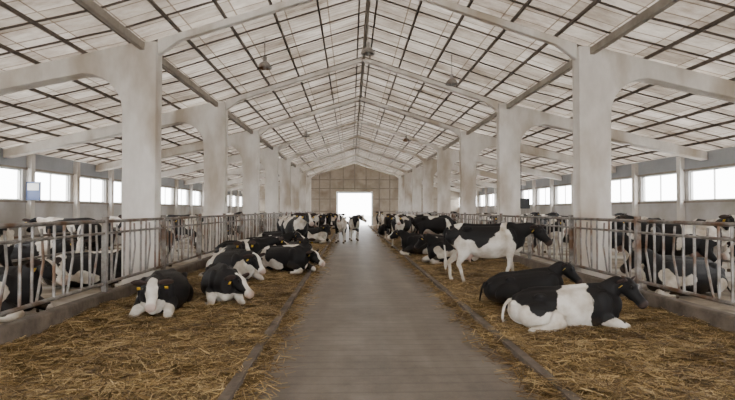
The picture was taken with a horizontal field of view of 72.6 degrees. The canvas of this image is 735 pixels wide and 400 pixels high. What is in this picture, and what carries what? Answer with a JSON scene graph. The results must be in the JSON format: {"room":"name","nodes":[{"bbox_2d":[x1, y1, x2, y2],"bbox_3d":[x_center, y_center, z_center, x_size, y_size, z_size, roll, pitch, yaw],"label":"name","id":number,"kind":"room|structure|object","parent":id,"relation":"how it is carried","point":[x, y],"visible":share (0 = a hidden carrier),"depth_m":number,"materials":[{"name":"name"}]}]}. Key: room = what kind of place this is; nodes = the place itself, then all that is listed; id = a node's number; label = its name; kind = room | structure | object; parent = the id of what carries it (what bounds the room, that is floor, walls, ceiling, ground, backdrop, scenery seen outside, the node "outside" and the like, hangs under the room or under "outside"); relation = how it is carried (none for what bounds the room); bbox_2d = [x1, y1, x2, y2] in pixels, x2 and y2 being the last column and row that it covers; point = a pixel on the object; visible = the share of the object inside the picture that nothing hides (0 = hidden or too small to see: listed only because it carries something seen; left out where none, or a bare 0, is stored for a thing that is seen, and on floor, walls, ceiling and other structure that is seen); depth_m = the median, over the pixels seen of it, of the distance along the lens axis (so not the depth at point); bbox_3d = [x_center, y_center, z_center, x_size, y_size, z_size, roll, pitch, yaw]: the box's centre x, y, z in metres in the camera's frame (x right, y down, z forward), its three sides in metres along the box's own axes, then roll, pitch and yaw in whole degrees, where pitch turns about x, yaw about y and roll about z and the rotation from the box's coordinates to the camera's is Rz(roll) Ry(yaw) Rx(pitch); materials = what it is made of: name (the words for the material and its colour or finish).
{"room":"farm building","nodes":[
{"label":"farm building","id":0,"kind":"room"},
{"bbox_2d":[0,237,203,324],"bbox_3d":[-8.721,2.201,23.684,7.280,0.050,66.000,0,-1,-2],"label":"floor","id":1,"kind":"structure","parent":0,"point":[46,289],"depth_m":10.70,"materials":[{"name":"grey concrete"}]},
{"bbox_2d":[0,228,14,266],"bbox_3d":[-7.322,1.094,8.981,0.697,1.592,2.634,0,-1,-2],"label":"cow","id":2,"kind":"object","parent":1,"relation":"on","point":[10,233],"visible":0.53,"depth_m":9.84},
{"bbox_2d":[0,257,68,321],"bbox_3d":[-5.918,1.393,7.881,2.610,0.966,1.200,0,-1,13],"label":"cow","id":3,"kind":"object","parent":1,"relation":"on","point":[9,301],"visible":0.66,"depth_m":7.72},
{"bbox_2d":[11,237,76,265],"bbox_3d":[-9.780,1.582,15.337,2.368,0.888,1.127,1,-1,-24],"label":"cow","id":4,"kind":"object","parent":1,"relation":"on","point":[37,245],"visible":0.28,"depth_m":14.86},
{"bbox_2d":[22,217,95,251],"bbox_3d":[-10.530,1.320,17.202,2.474,1.484,0.695,0,-1,-7],"label":"cow","id":5,"kind":"object","parent":1,"relation":"on","point":[59,229],"visible":0.3,"depth_m":17.02},
{"bbox_2d":[42,249,121,287],"bbox_3d":[-6.027,1.530,11.341,2.523,0.830,1.081,0,-1,-8],"label":"cow","id":6,"kind":"object","parent":1,"relation":"on","point":[75,277],"visible":0.33,"depth_m":10.90},
{"bbox_2d":[66,219,114,252],"bbox_3d":[-7.315,1.243,13.348,0.697,1.484,2.509,0,-1,-12],"label":"cow","id":7,"kind":"object","parent":1,"relation":"on","point":[99,225],"visible":0.42,"depth_m":12.89},
{"bbox_2d":[11,228,176,261],"bbox_3d":[-8.911,1.666,28.192,0.070,1.200,55.000,0,-1,-2],"label":"rail","id":8,"kind":"object","parent":1,"relation":"on","point":[49,233],"visible":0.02,"depth_m":13.18,"materials":[{"name":"metal"}]},
{"bbox_2d":[109,216,121,236],"bbox_3d":[-9.921,1.336,21.027,2.634,1.592,0.697,0,-1,3],"label":"cow","id":9,"kind":"object","parent":1,"relation":"on","point":[110,217],"visible":0.07,"depth_m":20.77},
{"bbox_2d":[118,215,172,266],"bbox_3d":[-6.170,1.195,14.022,0.697,1.592,2.634,0,-1,3],"label":"cow","id":10,"kind":"object","parent":1,"relation":"on","point":[119,216],"visible":0.09,"depth_m":14.81},
{"bbox_2d":[160,216,190,261],"bbox_3d":[-6.841,1.294,17.017,0.777,1.530,2.511,1,-2,-41],"label":"cow","id":11,"kind":"object","parent":1,"relation":"on","point":[175,220],"visible":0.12,"depth_m":16.45},
{"bbox_2d":[166,214,193,240],"bbox_3d":[-10.248,1.537,27.974,2.509,1.484,0.697,0,-1,-5],"label":"cow","id":12,"kind":"object","parent":1,"relation":"on","point":[188,214],"visible":0.04,"depth_m":27.91},
{"bbox_2d":[175,218,228,252],"bbox_3d":[-6.965,1.359,20.281,2.509,1.528,0.787,0,-1,-7],"label":"cow","id":13,"kind":"object","parent":1,"relation":"on","point":[186,220],"visible":0.23,"depth_m":19.99},
{"bbox_2d":[189,227,237,248],"bbox_3d":[-6.931,1.682,22.266,2.610,0.966,1.200,0,-1,19],"label":"cow","id":14,"kind":"object","parent":1,"relation":"on","point":[194,246],"visible":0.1,"depth_m":22.09},
{"bbox_2d":[228,226,239,239],"bbox_3d":[-7.077,1.731,24.557,2.356,0.960,1.192,0,-1,12],"label":"cow","id":15,"kind":"object","parent":1,"relation":"on","point":[237,226],"visible":0.02,"depth_m":24.32},
{"bbox_2d":[228,216,262,226],"bbox_3d":[-6.966,1.522,27.241,2.474,1.484,0.695,0,-1,-15],"label":"cow","id":16,"kind":"object","parent":1,"relation":"on","point":[230,216],"visible":0.13,"depth_m":26.90},
{"bbox_2d":[0,148,242,244],"bbox_3d":[-12.449,0.318,23.599,0.180,3.812,66.000,0,-1,-2],"label":"wall","id":17,"kind":"structure","parent":0,"point":[10,212],"depth_m":20.61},
{"bbox_2d":[0,167,20,199],"bbox_3d":[-12.211,-0.561,16.419,0.080,1.080,2.400,0,-1,-2],"label":"window","id":18,"kind":"structure","parent":17,"relation":"in","point":[19,170],"depth_m":17.57,"materials":[{"name":"white plastic"}]},
{"bbox_2d":[35,171,68,201],"bbox_3d":[-12.310,-0.500,19.416,0.080,1.080,2.400,0,-1,-2],"label":"window","id":19,"kind":"structure","parent":17,"relation":"in","point":[35,171],"depth_m":19.41,"materials":[{"name":"white plastic"}]},
{"bbox_2d":[80,177,104,202],"bbox_3d":[-12.409,-0.440,22.414,0.080,1.080,2.400,0,-1,-2],"label":"window","id":20,"kind":"structure","parent":17,"relation":"in","point":[80,177],"depth_m":22.41,"materials":[{"name":"white plastic"}]},
{"bbox_2d":[114,181,121,202],"bbox_3d":[-12.509,-0.380,25.412,0.080,1.080,2.400,0,-1,-2],"label":"window","id":21,"kind":"structure","parent":17,"relation":"in","point":[114,181],"depth_m":25.39,"materials":[{"name":"white plastic"}]},
{"bbox_2d":[0,164,242,207],"bbox_3d":[-12.329,-0.411,23.617,0.060,1.240,66.000,0,-1,-2],"label":"trim","id":22,"kind":"structure","parent":17,"relation":"attached to","point":[1,165],"depth_m":20.25,"materials":[{"name":"metal"}]},
{"bbox_2d":[25,154,238,238],"bbox_3d":[-12.220,0.297,22.406,0.180,3.705,63.220,0,-1,-2],"label":"posts","id":23,"kind":"object","parent":17,"relation":"attached to","point":[30,159],"visible":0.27,"depth_m":20.91,"materials":[{"name":"paint"}]},
{"bbox_2d":[26,182,40,199],"bbox_3d":[-11.865,-0.319,17.764,0.500,0.650,0.045,0,-1,-2],"label":"notice sign","id":24,"kind":"object","parent":23,"relation":"attached to","point":[33,189],"visible":1,"depth_m":17.75,"materials":[{"name":"blue plastic"}]},
{"bbox_2d":[161,187,172,204],"bbox_3d":[-12.708,-0.260,31.407,0.080,1.080,2.400,0,-1,-2],"label":"window","id":25,"kind":"structure","parent":17,"relation":"in","point":[161,187],"depth_m":31.71,"materials":[{"name":"white plastic"}]},
{"bbox_2d":[178,189,187,204],"bbox_3d":[-12.807,-0.200,34.405,0.080,1.080,2.400,0,-1,-2],"label":"window","id":26,"kind":"structure","parent":17,"relation":"in","point":[179,189],"depth_m":34.40,"materials":[{"name":"white plastic"}]},
{"bbox_2d":[259,164,458,224],"bbox_3d":[-1.463,-0.644,57.082,24.000,7.080,0.150,0,-1,-2],"label":"wall","id":27,"kind":"structure","parent":0,"point":[360,171],"depth_m":57.05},
{"bbox_2d":[337,192,372,224],"bbox_3d":[-1.462,1.000,57.024,4.080,3.790,0.140,0,-1,-2],"label":"door","id":28,"kind":"structure","parent":27,"relation":"in","point":[337,192],"depth_m":57.01,"materials":[{"name":"white metal"}]},
{"bbox_2d":[259,165,457,224],"bbox_3d":[-1.459,-0.607,56.967,23.600,7.000,0.080,0,-1,-2],"label":"trim","id":29,"kind":"structure","parent":27,"relation":"attached to","point":[319,179],"depth_m":56.98,"materials":[{"name":"metal"}]},
{"bbox_2d":[0,0,734,190],"bbox_3d":[-0.366,-3.198,24.070,24.800,3.339,66.600,0,-1,-2],"label":"ceiling","id":30,"kind":"structure","parent":0,"point":[692,13],"depth_m":14.01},
{"bbox_2d":[258,36,271,69],"bbox_3d":[-2.647,-3.783,12.898,0.370,0.882,0.370,0,-1,-2],"label":"lamp","id":31,"kind":"object","parent":30,"relation":"hanging from","point":[264,65],"visible":1,"depth_m":12.85,"materials":[{"name":"metal"}]},
{"bbox_2d":[303,120,309,137],"bbox_3d":[-3.044,-3.542,24.889,0.370,0.882,0.370,0,-1,-2],"label":"lamp","id":32,"kind":"object","parent":30,"relation":"hanging from","point":[306,134],"visible":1,"depth_m":24.85,"materials":[{"name":"metal"}]},
{"bbox_2d":[445,54,457,85],"bbox_3d":[2.451,-3.773,14.568,0.370,0.930,0.370,0,-1,-2],"label":"lamp","id":33,"kind":"object","parent":30,"relation":"hanging from","point":[451,82],"visible":1,"depth_m":14.52,"materials":[{"name":"metal"}]},
{"bbox_2d":[0,0,734,189],"bbox_3d":[-0.359,-3.234,23.871,23.993,3.274,65.040,0,-1,-2],"label":"roof","id":34,"kind":"structure","parent":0,"point":[121,1],"depth_m":16.07,"materials":[{"name":"grey metal"}]},
{"bbox_2d":[361,42,374,55],"bbox_3d":[0.012,-4.361,12.697,0.370,1.430,0.370,0,-1,-2],"label":"lamp","id":35,"kind":"object","parent":34,"relation":"hanging from","point":[367,51],"visible":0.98,"depth_m":12.64,"materials":[{"name":"metal"}]},
{"bbox_2d":[242,225,546,399],"bbox_3d":[-0.368,2.333,24.034,24.400,0.200,66.150,0,-1,-2],"label":"floor","id":36,"kind":"structure","parent":0,"point":[374,335],"depth_m":6.46,"materials":[{"name":"concrete"}]},
{"bbox_2d":[0,255,212,344],"bbox_3d":[-4.918,2.036,23.714,0.175,0.380,65.600,0,-1,-2],"label":"curb","id":37,"kind":"object","parent":36,"relation":"on","point":[38,322],"depth_m":7.06,"materials":[{"name":"concrete"}]},
{"bbox_2d":[0,211,313,316],"bbox_3d":[-5.025,1.288,26.808,0.085,1.280,58.040,0,-1,-2],"label":"fence","id":38,"kind":"object","parent":37,"relation":"on","point":[105,221],"visible":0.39,"depth_m":8.63,"materials":[{"name":"metal"}]},
{"bbox_2d":[0,226,339,399],"bbox_3d":[-3.218,2.221,27.269,3.671,0.389,56.802,0,-1,-2],"label":"bedding","id":39,"kind":"object","parent":36,"relation":"on","point":[103,352],"visible":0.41,"depth_m":5.88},
{"bbox_2d":[129,268,192,318],"bbox_3d":[-3.558,1.529,8.373,1.112,0.772,2.285,0,-1,-8],"label":"cow","id":40,"kind":"object","parent":39,"relation":"on","point":[163,291],"visible":0.93,"depth_m":7.81},
{"bbox_2d":[200,262,253,304],"bbox_3d":[-2.617,1.535,9.425,0.973,0.747,2.162,0,-1,-20],"label":"cow","id":41,"kind":"object","parent":39,"relation":"on","point":[223,282],"visible":0.98,"depth_m":8.77},
{"bbox_2d":[198,249,265,280],"bbox_3d":[-3.251,1.538,11.852,1.136,0.788,2.334,1,-2,-42],"label":"cow","id":42,"kind":"object","parent":39,"relation":"on","point":[244,261],"visible":0.63,"depth_m":11.44},
{"bbox_2d":[217,240,255,252],"bbox_3d":[-3.713,1.510,13.585,1.104,0.889,2.401,1,-1,-32],"label":"cow","id":43,"kind":"object","parent":39,"relation":"on","point":[245,245],"visible":0.25,"depth_m":13.02},
{"bbox_2d":[214,236,288,252],"bbox_3d":[-3.690,1.566,15.529,2.368,0.888,1.127,0,-1,16],"label":"cow","id":44,"kind":"object","parent":39,"relation":"on","point":[260,244],"visible":0.27,"depth_m":15.29},
{"bbox_2d":[243,231,304,245],"bbox_3d":[-3.409,1.583,17.554,2.577,0.966,1.123,0,-1,-5],"label":"cow","id":45,"kind":"object","parent":39,"relation":"on","point":[289,236],"visible":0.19,"depth_m":17.69},
{"bbox_2d":[258,231,293,240],"bbox_3d":[-3.770,1.587,20.575,2.356,0.960,1.192,-1,-1,28],"label":"cow","id":46,"kind":"object","parent":39,"relation":"on","point":[268,233],"visible":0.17,"depth_m":20.66},
{"bbox_2d":[256,244,324,273],"bbox_3d":[-2.122,1.605,13.876,2.397,0.788,1.027,-1,-1,35],"label":"cow","id":47,"kind":"object","parent":39,"relation":"on","point":[294,258],"visible":0.86,"depth_m":13.44},
{"bbox_2d":[277,212,306,230],"bbox_3d":[-3.301,1.338,21.874,0.697,1.592,2.634,1,-1,-34],"label":"cow","id":48,"kind":"object","parent":39,"relation":"on","point":[280,220],"visible":0.2,"depth_m":22.27},
{"bbox_2d":[281,213,316,240],"bbox_3d":[-2.565,1.266,18.485,0.697,1.592,2.634,1,-1,-30],"label":"cow","id":49,"kind":"object","parent":39,"relation":"on","point":[299,224],"visible":0.73,"depth_m":18.07},
{"bbox_2d":[289,237,315,262],"bbox_3d":[-2.353,1.625,16.127,1.133,0.912,2.238,1,-1,-32],"label":"cow","id":50,"kind":"object","parent":39,"relation":"on","point":[304,242],"visible":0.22,"depth_m":15.41},
{"bbox_2d":[288,214,318,227],"bbox_3d":[-4.042,1.547,28.883,2.509,1.484,0.698,0,-1,3],"label":"cow","id":51,"kind":"object","parent":39,"relation":"on","point":[315,219],"visible":0.11,"depth_m":28.69},
{"bbox_2d":[307,224,333,242],"bbox_3d":[-2.849,1.701,25.218,2.356,0.960,1.192,0,-1,18],"label":"cow","id":52,"kind":"object","parent":39,"relation":"on","point":[320,234],"visible":0.59,"depth_m":24.96},
{"bbox_2d":[314,214,328,226],"bbox_3d":[-3.133,1.621,32.634,0.695,1.484,2.474,1,-1,-27],"label":"cow","id":53,"kind":"object","parent":39,"relation":"on","point":[322,217],"visible":0.49,"depth_m":32.13},
{"bbox_2d":[325,213,336,230],"bbox_3d":[-3.214,1.783,40.592,0.777,1.530,2.511,0,-1,-21],"label":"cow","id":54,"kind":"object","parent":39,"relation":"on","point":[328,219],"visible":0.47,"depth_m":39.98},
{"bbox_2d":[327,221,347,228],"bbox_3d":[-2.630,2.227,45.072,2.523,0.830,1.081,0,-1,-10],"label":"cow","id":55,"kind":"object","parent":39,"relation":"on","point":[332,222],"visible":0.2,"depth_m":44.53},
{"bbox_2d":[217,233,334,399],"bbox_3d":[-1.912,2.183,23.811,0.100,0.090,65.600,0,-1,-2],"label":"curb","id":56,"kind":"object","parent":36,"relation":"on","point":[236,381],"visible":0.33,"depth_m":5.89,"materials":[{"name":"concrete"}]},
{"bbox_2d":[333,213,346,242],"bbox_3d":[-1.441,1.497,26.581,0.697,1.592,2.634,0,-1,1],"label":"cow","id":57,"kind":"object","parent":36,"relation":"on","point":[340,223],"visible":1,"depth_m":26.23},
{"bbox_2d":[241,161,458,214],"bbox_3d":[-1.331,-0.676,53.109,23.900,6.984,0.360,0,-1,-2],"label":"frame","id":58,"kind":"object","parent":36,"relation":"on","point":[401,180],"visible":0.51,"depth_m":53.07,"materials":[{"name":"white concrete"}]},
{"bbox_2d":[184,136,525,215],"bbox_3d":[-0.734,-1.037,35.123,23.900,6.984,0.360,0,-1,-2],"label":"frame","id":59,"kind":"object","parent":36,"relation":"on","point":[284,166],"visible":0.63,"depth_m":35.07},
{"bbox_2d":[228,155,481,211],"bbox_3d":[-1.132,-0.796,47.114,23.900,6.984,0.360,0,-1,-2],"label":"frame","id":60,"kind":"object","parent":36,"relation":"on","point":[408,176],"visible":0.49,"depth_m":47.06,"materials":[{"name":"white concrete"}]},
{"bbox_2d":[3,58,707,257],"bbox_3d":[-0.137,-1.398,17.136,23.900,6.984,0.360,0,-1,-2],"label":"frame","id":61,"kind":"object","parent":36,"relation":"on","point":[210,121],"visible":0.76,"depth_m":17.09,"materials":[{"name":"white concrete"}]},
{"bbox_2d":[520,157,529,208],"bbox_3d":[5.391,-0.604,17.264,0.340,1.800,0.280,0,-1,-2],"label":"electrical box","id":62,"kind":"object","parent":61,"relation":"attached to","point":[524,202],"visible":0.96,"depth_m":17.13,"materials":[{"name":"plastic"}]},
{"bbox_2d":[96,97,615,237],"bbox_3d":[-0.336,-1.278,23.132,23.900,6.984,0.360,0,-1,-2],"label":"frame","id":63,"kind":"object","parent":36,"relation":"on","point":[247,144],"visible":0.8,"depth_m":23.08,"materials":[{"name":"white concrete"}]},
{"bbox_2d":[348,214,366,240],"bbox_3d":[-0.707,1.577,28.661,0.777,1.530,2.511,0,-1,-15],"label":"cow","id":64,"kind":"object","parent":36,"relation":"on","point":[354,221],"visible":1,"depth_m":28.23},
{"bbox_2d":[161,120,561,234],"bbox_3d":[-0.535,-1.158,29.127,23.900,6.984,0.360,0,-1,-2],"label":"frame","id":65,"kind":"object","parent":36,"relation":"on","point":[447,158],"visible":0.62,"depth_m":29.08,"materials":[{"name":"white concrete"}]},
{"bbox_2d":[228,147,496,214],"bbox_3d":[-0.933,-0.917,41.118,23.900,6.984,0.360,0,-1,-2],"label":"frame","id":66,"kind":"object","parent":36,"relation":"on","point":[417,173],"visible":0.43,"depth_m":41.08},
{"bbox_2d":[0,0,734,284],"bbox_3d":[0.062,-1.519,11.141,23.900,6.984,0.360,0,-1,-2],"label":"frame","id":67,"kind":"object","parent":36,"relation":"on","point":[134,73],"visible":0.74,"depth_m":11.06,"materials":[{"name":"white concrete"}]},
{"bbox_2d":[0,0,734,186],"bbox_3d":[-0.366,-3.256,24.071,22.485,3.066,66.000,0,-1,-2],"label":"roof purlins","id":68,"kind":"structure","parent":67,"relation":"on","point":[2,4],"depth_m":14.32,"materials":[{"name":"grey metal"}]},
{"bbox_2d":[75,0,678,178],"bbox_3d":[-0.366,-3.897,24.084,10.000,1.820,66.000,0,-1,-2],"label":"beams","id":69,"kind":"structure","parent":67,"relation":"attached to","point":[90,5],"depth_m":12.38,"materials":[{"name":"grey metal"}]},
{"bbox_2d":[368,225,582,399],"bbox_3d":[1.187,2.185,23.913,0.100,0.090,65.600,0,-1,-2],"label":"curb","id":70,"kind":"object","parent":36,"relation":"on","point":[523,357],"visible":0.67,"depth_m":6.20,"materials":[{"name":"concrete"}]},
{"bbox_2d":[368,225,734,399],"bbox_3d":[2.269,2.226,27.451,3.659,0.380,56.803,0,-1,-2],"label":"bedding","id":71,"kind":"object","parent":36,"relation":"on","point":[663,356],"visible":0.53,"depth_m":5.89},
{"bbox_2d":[376,211,383,229],"bbox_3d":[1.073,1.794,43.672,0.697,1.592,2.634,0,-1,3],"label":"cow","id":72,"kind":"object","parent":71,"relation":"on","point":[379,217],"visible":0.98,"depth_m":43.32},
{"bbox_2d":[377,224,391,235],"bbox_3d":[1.258,2.005,33.841,1.137,0.884,2.359,0,-1,8],"label":"cow","id":73,"kind":"object","parent":71,"relation":"on","point":[381,230],"visible":0.52,"depth_m":33.18},
{"bbox_2d":[384,213,397,238],"bbox_3d":[1.366,1.531,28.728,0.777,1.530,2.511,0,-1,9],"label":"cow","id":74,"kind":"object","parent":71,"relation":"on","point":[387,220],"visible":0.6,"depth_m":28.19},
{"bbox_2d":[389,215,414,247],"bbox_3d":[1.563,1.434,22.954,0.782,1.528,2.506,0,-1,23],"label":"cow","id":75,"kind":"object","parent":71,"relation":"on","point":[399,222],"visible":0.67,"depth_m":22.63},
{"bbox_2d":[386,229,442,254],"bbox_3d":[2.006,1.585,18.830,2.577,0.966,1.123,0,-1,10],"label":"cow","id":76,"kind":"object","parent":71,"relation":"on","point":[409,240],"visible":0.44,"depth_m":18.53},
{"bbox_2d":[403,212,433,217],"bbox_3d":[3.291,1.555,31.165,2.634,1.592,0.697,0,-1,-12],"label":"cow","id":77,"kind":"object","parent":71,"relation":"on","point":[428,214],"visible":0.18,"depth_m":31.10},
{"bbox_2d":[411,215,456,233],"bbox_3d":[3.193,1.417,22.621,2.509,1.484,0.697,0,-1,-7],"label":"cow","id":78,"kind":"object","parent":71,"relation":"on","point":[423,224],"visible":0.65,"depth_m":22.35},
{"bbox_2d":[414,234,484,263],"bbox_3d":[2.620,1.551,16.148,2.356,0.960,1.193,0,-1,-22],"label":"cow","id":79,"kind":"object","parent":71,"relation":"on","point":[435,247],"visible":0.52,"depth_m":15.65},
{"bbox_2d":[443,222,552,282],"bbox_3d":[3.042,1.263,11.855,2.474,1.484,0.695,0,-1,6],"label":"cow","id":80,"kind":"object","parent":71,"relation":"on","point":[489,241],"visible":0.96,"depth_m":11.64},
{"bbox_2d":[479,261,582,307],"bbox_3d":[2.980,1.529,9.090,1.932,0.787,0.978,0,-1,-14],"label":"cow","id":81,"kind":"object","parent":71,"relation":"on","point":[502,286],"visible":0.65,"depth_m":8.98},
{"bbox_2d":[501,276,648,332],"bbox_3d":[2.958,1.502,7.202,2.002,0.816,1.014,0,-1,2],"label":"cow","id":82,"kind":"object","parent":71,"relation":"on","point":[558,307],"visible":0.85,"depth_m":7.06},
{"bbox_2d":[415,228,734,334],"bbox_3d":[4.192,2.042,24.016,0.175,0.380,65.600,0,-1,-2],"label":"curb","id":83,"kind":"object","parent":36,"relation":"on","point":[724,320],"depth_m":7.55,"materials":[{"name":"concrete"}]},
{"bbox_2d":[395,211,734,306],"bbox_3d":[4.095,1.294,27.110,0.085,1.280,58.040,0,-1,-2],"label":"fence","id":84,"kind":"object","parent":83,"relation":"on","point":[637,220],"visible":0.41,"depth_m":8.70,"materials":[{"name":"metal"}]},
{"bbox_2d":[459,146,734,260],"bbox_3d":[11.717,0.334,24.400,0.180,3.812,66.000,0,-1,-2],"label":"wall","id":85,"kind":"structure","parent":0,"point":[707,210],"depth_m":20.03,"materials":[{"name":"grey paint"}]},
{"bbox_2d":[538,187,549,204],"bbox_3d":[11.459,-0.244,32.209,0.080,1.080,2.400,0,-1,-2],"label":"window","id":86,"kind":"structure","parent":85,"relation":"in","point":[548,187],"depth_m":32.43,"materials":[{"name":"white plastic"}]},
{"bbox_2d":[556,185,570,203],"bbox_3d":[11.558,-0.304,29.211,0.080,1.080,2.400,0,-1,-2],"label":"window","id":87,"kind":"structure","parent":85,"relation":"in","point":[565,185],"depth_m":29.25,"materials":[{"name":"white plastic"}]},
{"bbox_2d":[476,156,684,246],"bbox_3d":[11.567,0.313,23.195,0.180,3.705,63.220,0,-1,-2],"label":"posts","id":88,"kind":"object","parent":85,"relation":"attached to","point":[680,161],"visible":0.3,"depth_m":21.61,"materials":[{"name":"paint"}]},
{"bbox_2d":[479,163,734,206],"bbox_3d":[11.598,-0.395,24.411,0.060,1.240,66.000,0,-1,-2],"label":"trim","id":89,"kind":"structure","parent":85,"relation":"attached to","point":[725,165],"depth_m":19.93,"materials":[{"name":"metal"}]},
{"bbox_2d":[611,178,631,202],"bbox_3d":[11.757,-0.424,23.216,0.080,1.080,2.400,0,-1,-2],"label":"window","id":90,"kind":"structure","parent":85,"relation":"in","point":[626,178],"depth_m":23.20,"materials":[{"name":"white plastic"}]},
{"bbox_2d":[642,173,676,201],"bbox_3d":[11.857,-0.484,20.218,0.080,1.080,2.400,0,-1,-2],"label":"window","id":91,"kind":"structure","parent":85,"relation":"in","point":[661,175],"depth_m":20.21,"materials":[{"name":"white plastic"}]},
{"bbox_2d":[690,166,734,199],"bbox_3d":[11.956,-0.544,17.220,0.080,1.080,2.400,0,-1,-2],"label":"window","id":92,"kind":"structure","parent":85,"relation":"in","point":[714,169],"depth_m":17.21,"materials":[{"name":"white plastic"}]},
{"bbox_2d":[520,237,734,313],"bbox_3d":[7.989,2.212,24.239,7.280,0.050,66.000,0,-1,-2],"label":"floor","id":93,"kind":"structure","parent":0,"point":[725,295],"depth_m":13.62,"materials":[{"name":"grey concrete"}]},
{"bbox_2d":[456,213,491,223],"bbox_3d":[6.193,1.473,27.877,2.634,1.592,0.698,0,-1,1],"label":"cow","id":94,"kind":"object","parent":93,"relation":"on","point":[459,213],"visible":0.03,"depth_m":27.67},
{"bbox_2d":[520,212,539,214],"bbox_3d":[9.759,1.545,31.448,2.634,1.592,0.697,0,-1,-6],"label":"cow","id":95,"kind":"object","parent":93,"relation":"on","point":[532,213],"visible":0.05,"depth_m":31.46},
{"bbox_2d":[521,218,546,252],"bbox_3d":[6.003,1.368,19.584,2.509,1.484,0.697,0,-1,-22],"label":"cow","id":96,"kind":"object","parent":93,"relation":"on","point":[525,219],"visible":0.16,"depth_m":19.66},
{"bbox_2d":[521,212,558,215],"bbox_3d":[9.862,1.492,28.783,2.634,1.592,0.697,0,-1,14],"label":"cow","id":97,"kind":"object","parent":93,"relation":"on","point":[551,213],"visible":0.12,"depth_m":28.58},
{"bbox_2d":[534,214,558,221],"bbox_3d":[9.295,1.509,26.594,2.509,1.484,0.697,0,-1,-7],"label":"cow","id":98,"kind":"object","parent":93,"relation":"on","point":[536,214],"visible":0.09,"depth_m":26.57},
{"bbox_2d":[533,219,568,261],"bbox_3d":[6.587,1.309,16.652,2.509,1.484,0.697,0,-1,-12],"label":"cow","id":99,"kind":"object","parent":93,"relation":"on","point":[556,220],"visible":0.27,"depth_m":16.38},
{"bbox_2d":[557,219,633,259],"bbox_3d":[6.274,1.228,13.717,2.511,1.530,0.777,0,-1,-16],"label":"cow","id":100,"kind":"object","parent":93,"relation":"on","point":[619,234],"visible":0.1,"depth_m":13.58},
{"bbox_2d":[611,213,626,217],"bbox_3d":[10.121,1.349,21.666,2.634,1.592,0.697,0,-1,8],"label":"cow","id":101,"kind":"object","parent":93,"relation":"on","point":[616,214],"visible":0.08,"depth_m":21.52},
{"bbox_2d":[641,216,663,219],"bbox_3d":[10.009,1.332,17.797,0.695,1.484,2.474,0,-1,13],"label":"cow","id":102,"kind":"object","parent":93,"relation":"on","point":[644,217],"visible":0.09,"depth_m":17.41},
{"bbox_2d":[611,215,721,266],"bbox_3d":[6.983,1.152,11.879,2.634,1.592,0.697,0,-1,8],"label":"cow","id":103,"kind":"object","parent":93,"relation":"on","point":[700,230],"visible":0.52,"depth_m":11.60},
{"bbox_2d":[620,248,730,298],"bbox_3d":[6.230,1.442,10.180,2.356,0.960,1.192,0,-1,-17],"label":"cow","id":104,"kind":"object","parent":93,"relation":"on","point":[703,286],"visible":0.66,"depth_m":9.78},
{"bbox_2d":[623,236,734,262],"bbox_3d":[7.880,1.677,28.749,0.070,1.200,55.000,0,-1,-2],"label":"rail","id":105,"kind":"object","parent":93,"relation":"on","point":[728,261],"visible":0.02,"depth_m":11.82,"materials":[{"name":"metal"}]},
{"bbox_2d":[693,214,734,271],"bbox_3d":[9.803,1.198,14.156,0.697,1.592,2.634,0,-1,8],"label":"cow","id":106,"kind":"object","parent":93,"relation":"on","point":[725,231],"visible":0.27,"depth_m":13.58},
{"bbox_2d":[721,241,734,279],"bbox_3d":[9.563,1.476,12.011,2.577,0.966,1.123,0,-1,-5],"label":"cow","id":107,"kind":"object","parent":93,"relation":"on","point":[725,255],"visible":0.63,"depth_m":11.70},
{"label":"outside","id":108,"kind":"structure","parent":0,"visible":0},
{"bbox_2d":[344,216,370,224],"bbox_3d":[-1.228,2.893,49.939,160.000,0.220,220.000,0,-1,-2],"label":"ground","id":109,"kind":"structure","parent":108,"point":[368,218],"depth_m":85.16,"materials":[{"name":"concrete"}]}
]}

